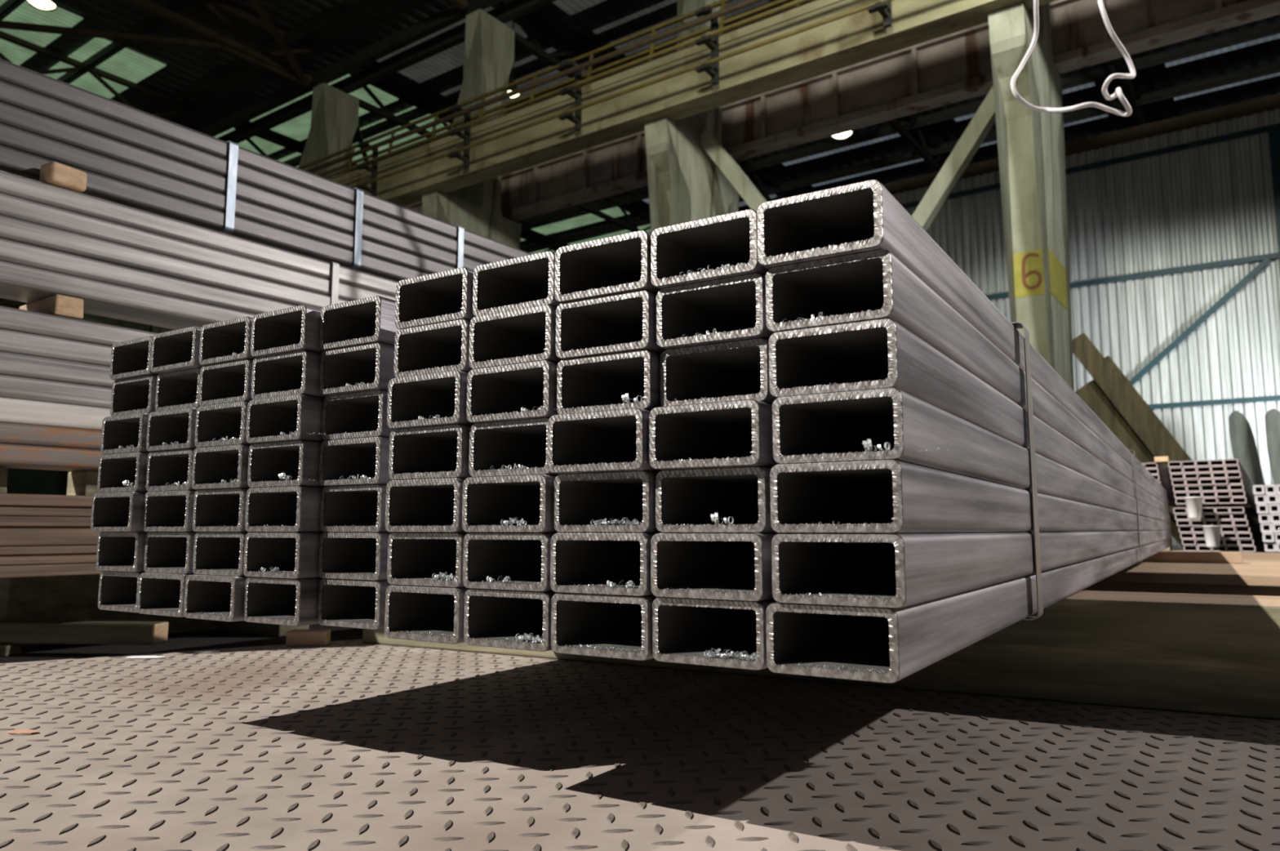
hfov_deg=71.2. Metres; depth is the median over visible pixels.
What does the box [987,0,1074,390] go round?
concrete column
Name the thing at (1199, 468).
tube
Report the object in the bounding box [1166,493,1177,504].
tube
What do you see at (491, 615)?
tube
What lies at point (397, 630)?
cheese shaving
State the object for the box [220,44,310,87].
brace
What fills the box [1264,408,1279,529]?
slab
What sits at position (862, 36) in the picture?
girder
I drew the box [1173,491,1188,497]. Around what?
tube
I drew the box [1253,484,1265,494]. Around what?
tube
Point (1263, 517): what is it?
tube
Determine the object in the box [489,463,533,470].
cheese shaving
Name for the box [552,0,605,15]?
window
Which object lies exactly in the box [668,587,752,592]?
cheese shaving
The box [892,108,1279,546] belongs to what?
wall
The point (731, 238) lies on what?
tube
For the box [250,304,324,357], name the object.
tube
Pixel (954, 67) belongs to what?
girder
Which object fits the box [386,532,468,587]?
tube
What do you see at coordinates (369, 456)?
tube
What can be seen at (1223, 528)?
tube
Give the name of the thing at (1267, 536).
tube
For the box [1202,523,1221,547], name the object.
plastic cup
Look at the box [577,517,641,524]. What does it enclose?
cheese shaving
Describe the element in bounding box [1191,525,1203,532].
tube
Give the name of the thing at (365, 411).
tube
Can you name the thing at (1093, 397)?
plank
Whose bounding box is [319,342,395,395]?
tube
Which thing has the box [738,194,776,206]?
window
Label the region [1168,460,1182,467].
tube
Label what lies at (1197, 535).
tube
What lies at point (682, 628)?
tube
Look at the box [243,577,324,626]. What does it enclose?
tube
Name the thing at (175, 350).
tube
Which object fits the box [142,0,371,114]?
roof purlin
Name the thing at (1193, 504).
plastic cup
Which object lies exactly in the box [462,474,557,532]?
tube
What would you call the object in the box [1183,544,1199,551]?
tube
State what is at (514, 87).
lamp
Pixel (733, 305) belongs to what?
tube
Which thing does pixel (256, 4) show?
brace
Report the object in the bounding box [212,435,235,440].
cheese shaving
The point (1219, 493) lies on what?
tube
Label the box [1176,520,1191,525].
tube
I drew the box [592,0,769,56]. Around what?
window
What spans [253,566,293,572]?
cheese shaving
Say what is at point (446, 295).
tube
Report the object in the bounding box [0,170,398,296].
tube
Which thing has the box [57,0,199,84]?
roof purlin
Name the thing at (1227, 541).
tube
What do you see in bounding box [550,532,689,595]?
tube
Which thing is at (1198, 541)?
tube
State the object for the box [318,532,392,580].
tube
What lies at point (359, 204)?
strap
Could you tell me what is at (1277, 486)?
tube
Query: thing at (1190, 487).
tube
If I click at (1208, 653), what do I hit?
bearer
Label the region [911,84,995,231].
brace
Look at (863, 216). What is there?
tube
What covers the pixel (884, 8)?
bracket
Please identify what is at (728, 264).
cheese shaving
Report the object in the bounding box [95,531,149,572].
tube
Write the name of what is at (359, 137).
brace
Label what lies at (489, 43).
concrete column
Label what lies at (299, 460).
tube
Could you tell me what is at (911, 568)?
tube
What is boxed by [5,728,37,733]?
flake
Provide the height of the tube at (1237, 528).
0.051 m
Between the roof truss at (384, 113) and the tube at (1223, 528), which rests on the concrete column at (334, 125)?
the roof truss at (384, 113)
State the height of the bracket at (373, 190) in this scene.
1.155 m
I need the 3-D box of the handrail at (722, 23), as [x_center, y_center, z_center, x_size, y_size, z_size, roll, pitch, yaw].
[-2.328,-6.657,18.290,52.000,1.085,0.259,-5,-8,35]
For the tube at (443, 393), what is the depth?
0.90 m
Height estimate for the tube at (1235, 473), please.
0.051 m
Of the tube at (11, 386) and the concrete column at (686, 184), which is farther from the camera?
the concrete column at (686, 184)
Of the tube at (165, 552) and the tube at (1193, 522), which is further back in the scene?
the tube at (1193, 522)
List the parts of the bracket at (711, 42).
bracket arm, bracket arm, bracket arm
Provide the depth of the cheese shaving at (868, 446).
0.65 m
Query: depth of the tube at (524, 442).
0.86 m
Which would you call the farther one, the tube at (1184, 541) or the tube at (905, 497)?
the tube at (1184, 541)
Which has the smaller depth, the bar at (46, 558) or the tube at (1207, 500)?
the bar at (46, 558)
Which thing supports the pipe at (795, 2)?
on the bracket at (884, 8)
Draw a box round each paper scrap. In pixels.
[126,655,166,657]
[193,650,220,652]
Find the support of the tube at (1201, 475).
on the tube at (1202, 481)
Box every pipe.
[0,0,808,299]
[10,0,893,307]
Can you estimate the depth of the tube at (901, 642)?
0.74 m
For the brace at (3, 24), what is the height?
0.130 m
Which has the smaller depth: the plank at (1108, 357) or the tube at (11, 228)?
the tube at (11, 228)
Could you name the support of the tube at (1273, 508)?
on the tube at (1274, 517)
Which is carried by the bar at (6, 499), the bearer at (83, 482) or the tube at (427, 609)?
the bearer at (83, 482)
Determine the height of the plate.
0.036 m
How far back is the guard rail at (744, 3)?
16.52 m
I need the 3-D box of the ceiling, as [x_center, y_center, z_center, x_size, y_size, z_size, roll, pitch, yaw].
[0.834,-10.426,22.887,52.350,0.070,40.001,-5,-8,35]
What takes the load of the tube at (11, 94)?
on the tube at (10, 115)
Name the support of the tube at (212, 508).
on the tube at (215, 553)
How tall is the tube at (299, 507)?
0.051 m
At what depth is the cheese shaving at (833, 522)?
0.65 m
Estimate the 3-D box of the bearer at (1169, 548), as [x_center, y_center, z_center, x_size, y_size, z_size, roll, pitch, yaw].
[4.509,0.935,7.845,0.240,0.566,0.200,-5,-8,35]
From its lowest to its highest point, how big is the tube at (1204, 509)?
0.051 m
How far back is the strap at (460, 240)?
3.09 m
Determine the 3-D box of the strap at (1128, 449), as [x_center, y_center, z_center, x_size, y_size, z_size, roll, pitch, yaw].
[1.367,0.274,2.990,0.520,0.364,0.036,-4,-8,32]
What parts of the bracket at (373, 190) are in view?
bracket arm, bracket arm, bracket arm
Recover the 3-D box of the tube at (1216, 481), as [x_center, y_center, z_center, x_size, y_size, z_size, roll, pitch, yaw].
[6.478,0.740,9.722,0.101,0.051,6.000,-5,-8,35]
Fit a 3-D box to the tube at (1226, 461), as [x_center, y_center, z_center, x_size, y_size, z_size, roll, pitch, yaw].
[6.545,0.581,9.694,0.099,0.051,6.000,-5,-8,35]
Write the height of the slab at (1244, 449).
2.356 m
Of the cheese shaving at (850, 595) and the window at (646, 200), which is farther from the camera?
the window at (646, 200)
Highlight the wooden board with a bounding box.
[1082,551,1279,595]
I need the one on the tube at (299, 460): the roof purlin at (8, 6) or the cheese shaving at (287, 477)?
the cheese shaving at (287, 477)
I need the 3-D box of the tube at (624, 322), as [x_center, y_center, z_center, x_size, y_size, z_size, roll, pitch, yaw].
[1.556,0.208,3.308,0.099,0.051,6.002,-4,-8,32]
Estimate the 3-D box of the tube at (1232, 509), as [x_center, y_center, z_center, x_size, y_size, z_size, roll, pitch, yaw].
[6.556,0.965,9.639,0.098,0.051,6.000,-5,-8,35]
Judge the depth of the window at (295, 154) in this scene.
31.24 m
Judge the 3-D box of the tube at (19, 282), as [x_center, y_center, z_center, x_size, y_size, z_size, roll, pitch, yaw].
[0.267,-0.049,4.335,0.161,0.049,6.000,-5,-8,35]
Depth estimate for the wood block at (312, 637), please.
2.06 m
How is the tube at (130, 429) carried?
on the tube at (113, 469)
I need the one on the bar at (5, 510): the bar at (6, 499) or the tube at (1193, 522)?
the bar at (6, 499)
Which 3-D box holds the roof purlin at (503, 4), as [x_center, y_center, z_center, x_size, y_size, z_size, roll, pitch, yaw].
[-1.052,-10.445,20.533,52.000,0.320,0.136,-5,-8,35]
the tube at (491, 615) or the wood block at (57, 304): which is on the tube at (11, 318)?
the wood block at (57, 304)
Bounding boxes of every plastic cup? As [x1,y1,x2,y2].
[1184,494,1202,519]
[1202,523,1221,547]
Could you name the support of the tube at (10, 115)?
on the tube at (12, 137)
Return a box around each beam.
[0,620,168,644]
[195,0,556,143]
[519,59,1279,253]
[520,19,1279,231]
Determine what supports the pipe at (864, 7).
attached to the bracket
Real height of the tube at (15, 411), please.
0.053 m
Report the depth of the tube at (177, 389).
1.18 m
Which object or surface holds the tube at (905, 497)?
on the tube at (911, 568)
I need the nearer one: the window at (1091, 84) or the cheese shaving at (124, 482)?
the cheese shaving at (124, 482)
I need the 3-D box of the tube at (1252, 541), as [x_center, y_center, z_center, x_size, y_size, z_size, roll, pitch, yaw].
[6.604,1.220,9.598,0.098,0.051,6.000,-5,-8,35]
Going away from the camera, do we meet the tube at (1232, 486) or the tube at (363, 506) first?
the tube at (363, 506)
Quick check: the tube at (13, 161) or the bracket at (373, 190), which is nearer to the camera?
the tube at (13, 161)
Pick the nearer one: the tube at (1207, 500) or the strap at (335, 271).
the strap at (335, 271)
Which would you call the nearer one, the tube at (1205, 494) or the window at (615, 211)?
the tube at (1205, 494)
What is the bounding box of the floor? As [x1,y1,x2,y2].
[0,546,1183,663]
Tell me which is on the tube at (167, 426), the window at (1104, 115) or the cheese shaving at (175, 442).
the cheese shaving at (175, 442)
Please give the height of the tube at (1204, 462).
0.051 m
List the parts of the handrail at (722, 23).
rail post, rail post, rail post, rail post, rail post, rail post, rail post, rail post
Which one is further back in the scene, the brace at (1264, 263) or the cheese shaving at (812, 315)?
the brace at (1264, 263)
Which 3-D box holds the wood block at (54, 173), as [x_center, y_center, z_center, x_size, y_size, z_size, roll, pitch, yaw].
[-1.319,-0.566,2.047,0.054,0.048,0.080,-3,-8,27]
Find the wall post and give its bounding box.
[1267,124,1279,264]
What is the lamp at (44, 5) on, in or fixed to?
hanging from the ceiling
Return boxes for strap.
[218,140,238,233]
[328,261,339,304]
[346,187,363,269]
[455,225,463,267]
[1010,321,1043,619]
[1128,448,1142,564]
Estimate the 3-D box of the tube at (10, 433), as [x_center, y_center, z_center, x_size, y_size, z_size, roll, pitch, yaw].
[0.273,0.295,4.291,0.161,0.043,6.000,-5,-8,35]
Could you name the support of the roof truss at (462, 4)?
attached to the ceiling
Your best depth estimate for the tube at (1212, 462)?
7.37 m
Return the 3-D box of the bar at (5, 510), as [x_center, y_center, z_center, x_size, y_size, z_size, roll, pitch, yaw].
[0.043,0.478,4.441,0.700,0.021,6.000,-5,-8,35]
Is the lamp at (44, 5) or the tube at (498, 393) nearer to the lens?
the tube at (498, 393)
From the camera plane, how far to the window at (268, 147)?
30.25 m
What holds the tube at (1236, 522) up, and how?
on the tube at (1237, 528)
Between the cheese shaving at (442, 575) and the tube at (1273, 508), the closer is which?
the cheese shaving at (442, 575)
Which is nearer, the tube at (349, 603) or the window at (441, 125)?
the tube at (349, 603)
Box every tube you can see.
[0,58,532,258]
[0,80,509,263]
[0,101,484,270]
[0,123,457,273]
[0,144,431,281]
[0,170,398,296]
[0,192,395,300]
[0,214,350,309]
[0,237,297,314]
[0,260,255,329]
[0,305,157,346]
[0,328,111,366]
[0,351,114,387]
[0,373,111,408]
[0,396,111,430]
[0,422,102,449]
[0,443,102,471]
[90,491,146,531]
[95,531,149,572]
[97,451,149,493]
[97,570,146,612]
[100,412,151,454]
[110,335,159,380]
[110,374,157,416]
[137,572,196,617]
[142,489,195,531]
[143,531,209,573]
[146,407,197,451]
[146,448,196,491]
[150,325,204,373]
[155,367,200,411]
[183,574,248,622]
[191,444,250,489]
[192,488,248,531]
[192,531,276,576]
[194,400,253,447]
[198,358,253,406]
[199,315,257,365]
[243,531,324,578]
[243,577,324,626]
[244,485,324,532]
[245,394,325,443]
[247,440,326,487]
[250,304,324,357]
[250,349,328,399]
[317,577,391,629]
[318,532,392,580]
[319,295,399,350]
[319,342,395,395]
[319,436,391,485]
[320,484,389,532]
[321,389,395,439]
[384,584,468,644]
[385,477,466,532]
[386,369,475,429]
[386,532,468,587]
[388,423,471,479]
[393,319,472,377]
[395,266,475,328]
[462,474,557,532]
[462,532,556,591]
[463,588,556,651]
[466,360,558,422]
[468,304,562,368]
[468,417,560,476]
[472,250,560,316]
[546,407,662,473]
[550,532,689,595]
[551,592,657,660]
[553,470,660,532]
[554,230,660,302]
[555,288,665,359]
[556,349,662,414]
[648,399,777,470]
[650,208,768,288]
[650,532,778,601]
[652,596,776,670]
[655,466,775,533]
[656,272,773,349]
[660,337,777,406]
[756,179,1167,497]
[765,248,1168,505]
[765,538,1170,683]
[768,318,1168,513]
[769,459,1170,533]
[771,530,1171,608]
[772,387,1169,522]
[1144,462,1170,474]
[1146,468,1171,479]
[1151,474,1172,484]
[1157,480,1173,490]
[1164,488,1174,496]
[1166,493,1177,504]
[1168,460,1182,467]
[1168,466,1184,473]
[1170,472,1184,479]
[1171,479,1186,485]
[1173,485,1186,491]
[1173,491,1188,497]
[1173,506,1187,513]
[1174,513,1189,519]
[1175,497,1186,504]
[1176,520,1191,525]
[1178,525,1192,532]
[1180,532,1195,538]
[1182,460,1196,466]
[1182,466,1198,473]
[1182,538,1195,544]
[1183,472,1199,479]
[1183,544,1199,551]
[1185,479,1200,485]
[1186,484,1201,491]
[1187,491,1203,497]
[1188,513,1204,519]
[1190,520,1204,525]
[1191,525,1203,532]
[1194,532,1204,538]
[1195,459,1210,466]
[1195,538,1206,545]
[1196,466,1212,472]
[1197,544,1212,551]
[1198,471,1213,479]
[1199,478,1214,484]
[1200,484,1216,491]
[1201,490,1217,497]
[1201,506,1216,513]
[1202,513,1218,519]
[1203,497,1220,504]
[1204,520,1218,525]
[1209,459,1225,466]
[1210,465,1226,471]
[1211,544,1226,551]
[1212,471,1227,478]
[1213,478,1229,484]
[1214,484,1229,490]
[1215,490,1231,497]
[1215,506,1231,513]
[1217,497,1233,504]
[1217,513,1233,519]
[1218,519,1233,525]
[1219,538,1224,545]
[1220,525,1235,532]
[1222,532,1237,538]
[1223,458,1253,484]
[1224,538,1239,545]
[1225,465,1253,488]
[1226,471,1253,491]
[1226,545,1240,551]
[1227,477,1254,497]
[1228,484,1254,500]
[1229,506,1258,519]
[1230,490,1256,506]
[1231,496,1257,513]
[1231,512,1260,523]
[1233,519,1260,527]
[1235,525,1261,532]
[1236,531,1262,538]
[1239,535,1262,545]
[1240,540,1264,551]
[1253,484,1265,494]
[1254,493,1266,504]
[1256,503,1269,513]
[1258,513,1271,523]
[1260,522,1272,532]
[1262,532,1274,542]
[1264,484,1276,494]
[1264,541,1276,551]
[1266,493,1278,504]
[1268,503,1279,513]
[1270,512,1279,523]
[1271,522,1279,532]
[1274,532,1279,542]
[1275,484,1279,495]
[1275,542,1279,551]
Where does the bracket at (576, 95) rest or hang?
attached to the girder at (862, 36)
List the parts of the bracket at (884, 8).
bracket arm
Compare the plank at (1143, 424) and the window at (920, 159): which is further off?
the window at (920, 159)
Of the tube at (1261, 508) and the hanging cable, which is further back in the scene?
the tube at (1261, 508)
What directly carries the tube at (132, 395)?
on the tube at (130, 429)
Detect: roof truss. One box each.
[0,30,196,116]
[125,0,313,82]
[233,124,558,252]
[349,69,650,231]
[447,0,467,9]
[502,0,797,201]
[768,0,950,172]
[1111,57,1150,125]
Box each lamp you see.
[26,0,57,11]
[507,21,519,97]
[830,130,853,139]
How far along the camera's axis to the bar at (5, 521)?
1.96 m
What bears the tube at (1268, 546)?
on the bearer
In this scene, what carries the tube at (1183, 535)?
on the tube at (1184, 541)
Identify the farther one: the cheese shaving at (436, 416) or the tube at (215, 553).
the tube at (215, 553)
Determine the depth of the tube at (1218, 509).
7.34 m
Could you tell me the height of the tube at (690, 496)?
0.051 m
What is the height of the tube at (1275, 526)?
0.074 m
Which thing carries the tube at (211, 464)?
on the tube at (212, 508)
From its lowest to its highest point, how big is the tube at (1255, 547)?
0.051 m
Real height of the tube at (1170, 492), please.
0.051 m
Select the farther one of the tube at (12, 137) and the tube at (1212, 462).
the tube at (1212, 462)
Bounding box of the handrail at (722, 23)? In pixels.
[297,0,799,176]
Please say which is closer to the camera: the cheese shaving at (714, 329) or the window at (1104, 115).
the cheese shaving at (714, 329)
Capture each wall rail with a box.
[901,123,1279,208]
[985,252,1279,299]
[1147,395,1279,408]
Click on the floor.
(217, 638)
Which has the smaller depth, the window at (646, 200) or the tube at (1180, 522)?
the tube at (1180, 522)
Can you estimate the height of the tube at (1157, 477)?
0.051 m
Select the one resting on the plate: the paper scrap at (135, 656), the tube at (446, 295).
the paper scrap at (135, 656)
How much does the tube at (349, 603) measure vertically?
0.051 m
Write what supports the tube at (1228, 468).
on the tube at (1235, 473)
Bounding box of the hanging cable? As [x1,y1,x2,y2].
[1010,0,1136,116]
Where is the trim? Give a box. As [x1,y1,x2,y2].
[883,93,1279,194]
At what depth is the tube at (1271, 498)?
7.02 m
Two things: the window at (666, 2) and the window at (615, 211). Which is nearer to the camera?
the window at (666, 2)
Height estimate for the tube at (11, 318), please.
0.048 m
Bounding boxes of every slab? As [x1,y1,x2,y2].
[1228,410,1265,515]
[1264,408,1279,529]
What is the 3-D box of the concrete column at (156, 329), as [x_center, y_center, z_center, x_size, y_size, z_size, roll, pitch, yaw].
[-13.438,-2.707,27.077,0.470,12.270,2.650,-5,-8,35]
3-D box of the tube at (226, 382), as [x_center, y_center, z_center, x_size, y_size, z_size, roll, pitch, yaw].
[1.083,0.244,3.616,0.099,0.051,6.002,-4,-8,32]
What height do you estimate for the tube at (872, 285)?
0.051 m
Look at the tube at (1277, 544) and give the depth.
6.95 m
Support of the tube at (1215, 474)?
on the tube at (1216, 481)
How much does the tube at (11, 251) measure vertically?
0.049 m
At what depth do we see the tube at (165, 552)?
1.15 m
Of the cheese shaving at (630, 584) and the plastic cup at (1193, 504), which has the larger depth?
the plastic cup at (1193, 504)
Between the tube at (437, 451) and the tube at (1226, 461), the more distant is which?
the tube at (1226, 461)
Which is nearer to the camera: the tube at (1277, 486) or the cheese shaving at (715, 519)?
the cheese shaving at (715, 519)
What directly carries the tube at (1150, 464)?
on the tube at (1153, 471)
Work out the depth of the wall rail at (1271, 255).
17.57 m
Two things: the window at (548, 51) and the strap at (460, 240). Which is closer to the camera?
the strap at (460, 240)
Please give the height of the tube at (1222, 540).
0.051 m
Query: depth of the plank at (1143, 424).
13.37 m
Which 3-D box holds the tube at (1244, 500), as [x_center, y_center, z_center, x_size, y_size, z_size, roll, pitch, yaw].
[6.575,0.886,9.641,0.098,0.051,6.000,-5,-8,35]
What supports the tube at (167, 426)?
on the tube at (170, 466)
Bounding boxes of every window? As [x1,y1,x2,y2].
[0,0,83,65]
[44,37,166,98]
[213,127,284,155]
[249,74,398,141]
[277,152,301,167]
[351,106,449,164]
[376,6,527,83]
[440,47,587,102]
[530,206,630,235]
[530,248,555,253]
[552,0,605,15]
[567,223,651,244]
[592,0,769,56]
[643,177,748,203]
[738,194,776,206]
[782,133,900,165]
[811,158,924,186]
[954,81,1095,121]
[979,113,1107,146]
[1164,33,1279,67]
[1173,72,1279,100]
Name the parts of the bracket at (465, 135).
bracket arm, bracket arm, bracket arm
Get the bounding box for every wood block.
[0,466,7,493]
[0,643,22,656]
[19,293,83,319]
[39,161,87,192]
[221,620,309,636]
[285,628,330,645]
[1154,456,1171,463]
[1176,503,1251,507]
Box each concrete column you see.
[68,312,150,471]
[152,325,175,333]
[298,82,359,178]
[422,8,521,248]
[644,0,740,233]
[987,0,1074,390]
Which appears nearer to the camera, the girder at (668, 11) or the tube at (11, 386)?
the tube at (11, 386)
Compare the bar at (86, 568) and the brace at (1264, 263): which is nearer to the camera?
the bar at (86, 568)
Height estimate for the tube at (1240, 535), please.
0.051 m
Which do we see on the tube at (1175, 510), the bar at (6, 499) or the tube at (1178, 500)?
the tube at (1178, 500)
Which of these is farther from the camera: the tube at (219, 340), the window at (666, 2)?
the window at (666, 2)
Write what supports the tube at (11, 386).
on the tube at (15, 411)
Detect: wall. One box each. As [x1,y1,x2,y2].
[0,298,152,494]
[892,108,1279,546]
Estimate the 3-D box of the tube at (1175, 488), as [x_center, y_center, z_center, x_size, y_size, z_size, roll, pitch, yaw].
[6.253,0.812,9.897,0.099,0.051,6.000,-5,-8,35]
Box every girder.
[0,0,1056,308]
[282,1,677,167]
[404,0,1279,222]
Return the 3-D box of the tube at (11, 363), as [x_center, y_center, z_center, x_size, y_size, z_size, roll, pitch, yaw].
[0.270,0.146,4.310,0.161,0.048,6.000,-5,-8,35]
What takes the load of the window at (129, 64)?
attached to the ceiling
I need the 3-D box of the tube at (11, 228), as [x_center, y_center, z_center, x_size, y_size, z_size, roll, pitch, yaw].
[0.270,-0.147,4.345,0.161,0.049,6.000,-5,-8,35]
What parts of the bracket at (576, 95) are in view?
bracket arm, bracket arm, bracket arm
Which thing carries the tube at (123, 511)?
on the tube at (117, 551)
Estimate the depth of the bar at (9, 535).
1.96 m
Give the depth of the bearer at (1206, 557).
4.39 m
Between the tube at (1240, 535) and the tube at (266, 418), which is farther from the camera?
the tube at (1240, 535)
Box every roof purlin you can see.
[0,0,26,20]
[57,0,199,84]
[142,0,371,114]
[217,4,504,138]
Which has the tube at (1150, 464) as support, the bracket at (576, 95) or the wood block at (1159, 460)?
the wood block at (1159, 460)
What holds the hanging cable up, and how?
hanging from the roof purlin
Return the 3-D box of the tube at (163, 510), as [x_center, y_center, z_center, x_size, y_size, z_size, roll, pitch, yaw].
[0.994,0.403,3.651,0.099,0.051,6.002,-4,-8,32]
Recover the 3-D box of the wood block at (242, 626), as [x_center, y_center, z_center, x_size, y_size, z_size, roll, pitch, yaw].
[-1.110,0.512,2.655,0.300,0.199,0.102,-5,-8,35]
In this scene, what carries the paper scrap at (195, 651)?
on the plate
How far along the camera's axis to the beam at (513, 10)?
23.37 m
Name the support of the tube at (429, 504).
on the tube at (411, 555)
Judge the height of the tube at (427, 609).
0.051 m
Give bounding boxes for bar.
[0,493,93,506]
[0,505,91,516]
[0,515,91,526]
[0,526,101,546]
[0,544,97,555]
[0,552,96,564]
[0,562,102,577]
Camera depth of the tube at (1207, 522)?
7.44 m
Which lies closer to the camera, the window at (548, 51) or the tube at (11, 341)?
the tube at (11, 341)
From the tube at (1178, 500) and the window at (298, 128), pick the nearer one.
the tube at (1178, 500)
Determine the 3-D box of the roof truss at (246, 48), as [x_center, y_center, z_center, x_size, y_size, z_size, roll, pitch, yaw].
[-13.332,-10.416,17.852,0.162,1.000,15.444,-5,-8,35]
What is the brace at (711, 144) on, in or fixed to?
attached to the concrete column at (686, 184)
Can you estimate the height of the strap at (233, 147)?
0.249 m
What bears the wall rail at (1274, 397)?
attached to the wall at (1215, 202)
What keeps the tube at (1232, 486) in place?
on the tube at (1233, 493)
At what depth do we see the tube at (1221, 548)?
7.46 m
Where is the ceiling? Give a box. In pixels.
[19,0,1279,248]
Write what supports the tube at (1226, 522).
on the tube at (1223, 528)
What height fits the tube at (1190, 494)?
0.051 m
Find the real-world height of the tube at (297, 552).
0.051 m
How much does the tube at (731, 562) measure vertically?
0.051 m
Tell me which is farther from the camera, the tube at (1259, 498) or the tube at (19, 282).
the tube at (1259, 498)
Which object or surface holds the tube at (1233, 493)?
on the tube at (1244, 500)
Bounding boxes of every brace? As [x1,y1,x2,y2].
[0,20,221,49]
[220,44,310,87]
[249,0,306,82]
[355,124,369,164]
[700,128,767,211]
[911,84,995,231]
[1128,257,1271,385]
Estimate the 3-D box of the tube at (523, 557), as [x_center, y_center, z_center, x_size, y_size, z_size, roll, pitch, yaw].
[1.468,0.418,3.334,0.099,0.051,6.002,-4,-8,32]
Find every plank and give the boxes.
[1072,332,1186,468]
[1075,380,1176,516]
[1093,379,1124,418]
[1104,355,1191,460]
[1169,511,1184,547]
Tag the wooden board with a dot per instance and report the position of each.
(1259, 572)
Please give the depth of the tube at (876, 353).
0.75 m
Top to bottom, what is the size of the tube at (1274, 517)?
0.074 m
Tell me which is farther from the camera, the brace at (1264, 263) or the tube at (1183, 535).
the brace at (1264, 263)
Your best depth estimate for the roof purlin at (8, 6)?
21.92 m
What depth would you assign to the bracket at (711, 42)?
14.67 m
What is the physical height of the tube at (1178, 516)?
0.051 m
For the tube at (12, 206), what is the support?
on the tube at (11, 228)
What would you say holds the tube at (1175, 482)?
on the tube at (1175, 488)
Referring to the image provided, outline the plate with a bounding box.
[0,639,1279,850]
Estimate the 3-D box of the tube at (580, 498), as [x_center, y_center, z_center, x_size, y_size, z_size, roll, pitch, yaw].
[1.556,0.361,3.290,0.099,0.051,6.002,-4,-8,32]
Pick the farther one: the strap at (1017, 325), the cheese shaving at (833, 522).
the strap at (1017, 325)
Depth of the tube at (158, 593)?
1.14 m
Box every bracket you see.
[355,141,377,196]
[447,104,471,168]
[558,60,582,130]
[694,5,719,85]
[867,0,891,28]
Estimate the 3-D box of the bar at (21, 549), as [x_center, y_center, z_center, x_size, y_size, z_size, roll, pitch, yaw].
[0.059,0.560,4.420,0.700,0.017,6.000,-5,-8,35]
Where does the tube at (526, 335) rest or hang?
on the tube at (498, 393)
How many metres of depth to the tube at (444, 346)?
0.92 m
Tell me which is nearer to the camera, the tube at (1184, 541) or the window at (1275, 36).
the tube at (1184, 541)
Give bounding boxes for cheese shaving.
[122,480,146,486]
[162,440,178,444]
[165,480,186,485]
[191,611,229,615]
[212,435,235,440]
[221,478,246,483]
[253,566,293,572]
[261,472,314,481]
[280,430,325,435]
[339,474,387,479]
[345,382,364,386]
[396,630,451,635]
[414,571,455,580]
[417,414,439,419]
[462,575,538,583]
[488,517,536,525]
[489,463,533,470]
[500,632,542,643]
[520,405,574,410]
[565,644,640,650]
[573,580,679,589]
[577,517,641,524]
[584,392,677,407]
[668,511,751,524]
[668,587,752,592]
[679,262,745,274]
[681,328,726,337]
[689,648,756,661]
[747,311,832,328]
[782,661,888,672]
[786,521,884,524]
[790,591,894,598]
[811,438,949,454]
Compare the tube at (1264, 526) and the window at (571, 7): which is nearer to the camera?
the tube at (1264, 526)
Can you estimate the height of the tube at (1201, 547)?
0.051 m
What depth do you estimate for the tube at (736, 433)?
0.74 m
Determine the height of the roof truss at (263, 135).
1.000 m
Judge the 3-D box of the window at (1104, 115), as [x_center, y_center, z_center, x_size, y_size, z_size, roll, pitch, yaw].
[12.873,-9.642,28.987,4.000,0.030,0.800,-5,-8,35]
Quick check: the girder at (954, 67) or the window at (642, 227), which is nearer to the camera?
the girder at (954, 67)
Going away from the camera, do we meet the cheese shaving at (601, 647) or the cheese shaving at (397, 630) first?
the cheese shaving at (601, 647)
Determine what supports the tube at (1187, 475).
on the tube at (1188, 482)
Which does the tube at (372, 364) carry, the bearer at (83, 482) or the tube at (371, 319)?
the tube at (371, 319)
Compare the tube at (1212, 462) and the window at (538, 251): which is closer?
the tube at (1212, 462)
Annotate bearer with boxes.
[0,573,222,647]
[66,470,99,495]
[362,590,1279,719]
[1142,551,1242,563]
[1161,499,1172,551]
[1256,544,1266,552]
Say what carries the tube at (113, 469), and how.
on the tube at (123, 511)
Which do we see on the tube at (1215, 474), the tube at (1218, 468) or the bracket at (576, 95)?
the tube at (1218, 468)
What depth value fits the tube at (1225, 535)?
7.26 m
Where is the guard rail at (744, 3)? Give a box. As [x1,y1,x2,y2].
[306,0,763,173]

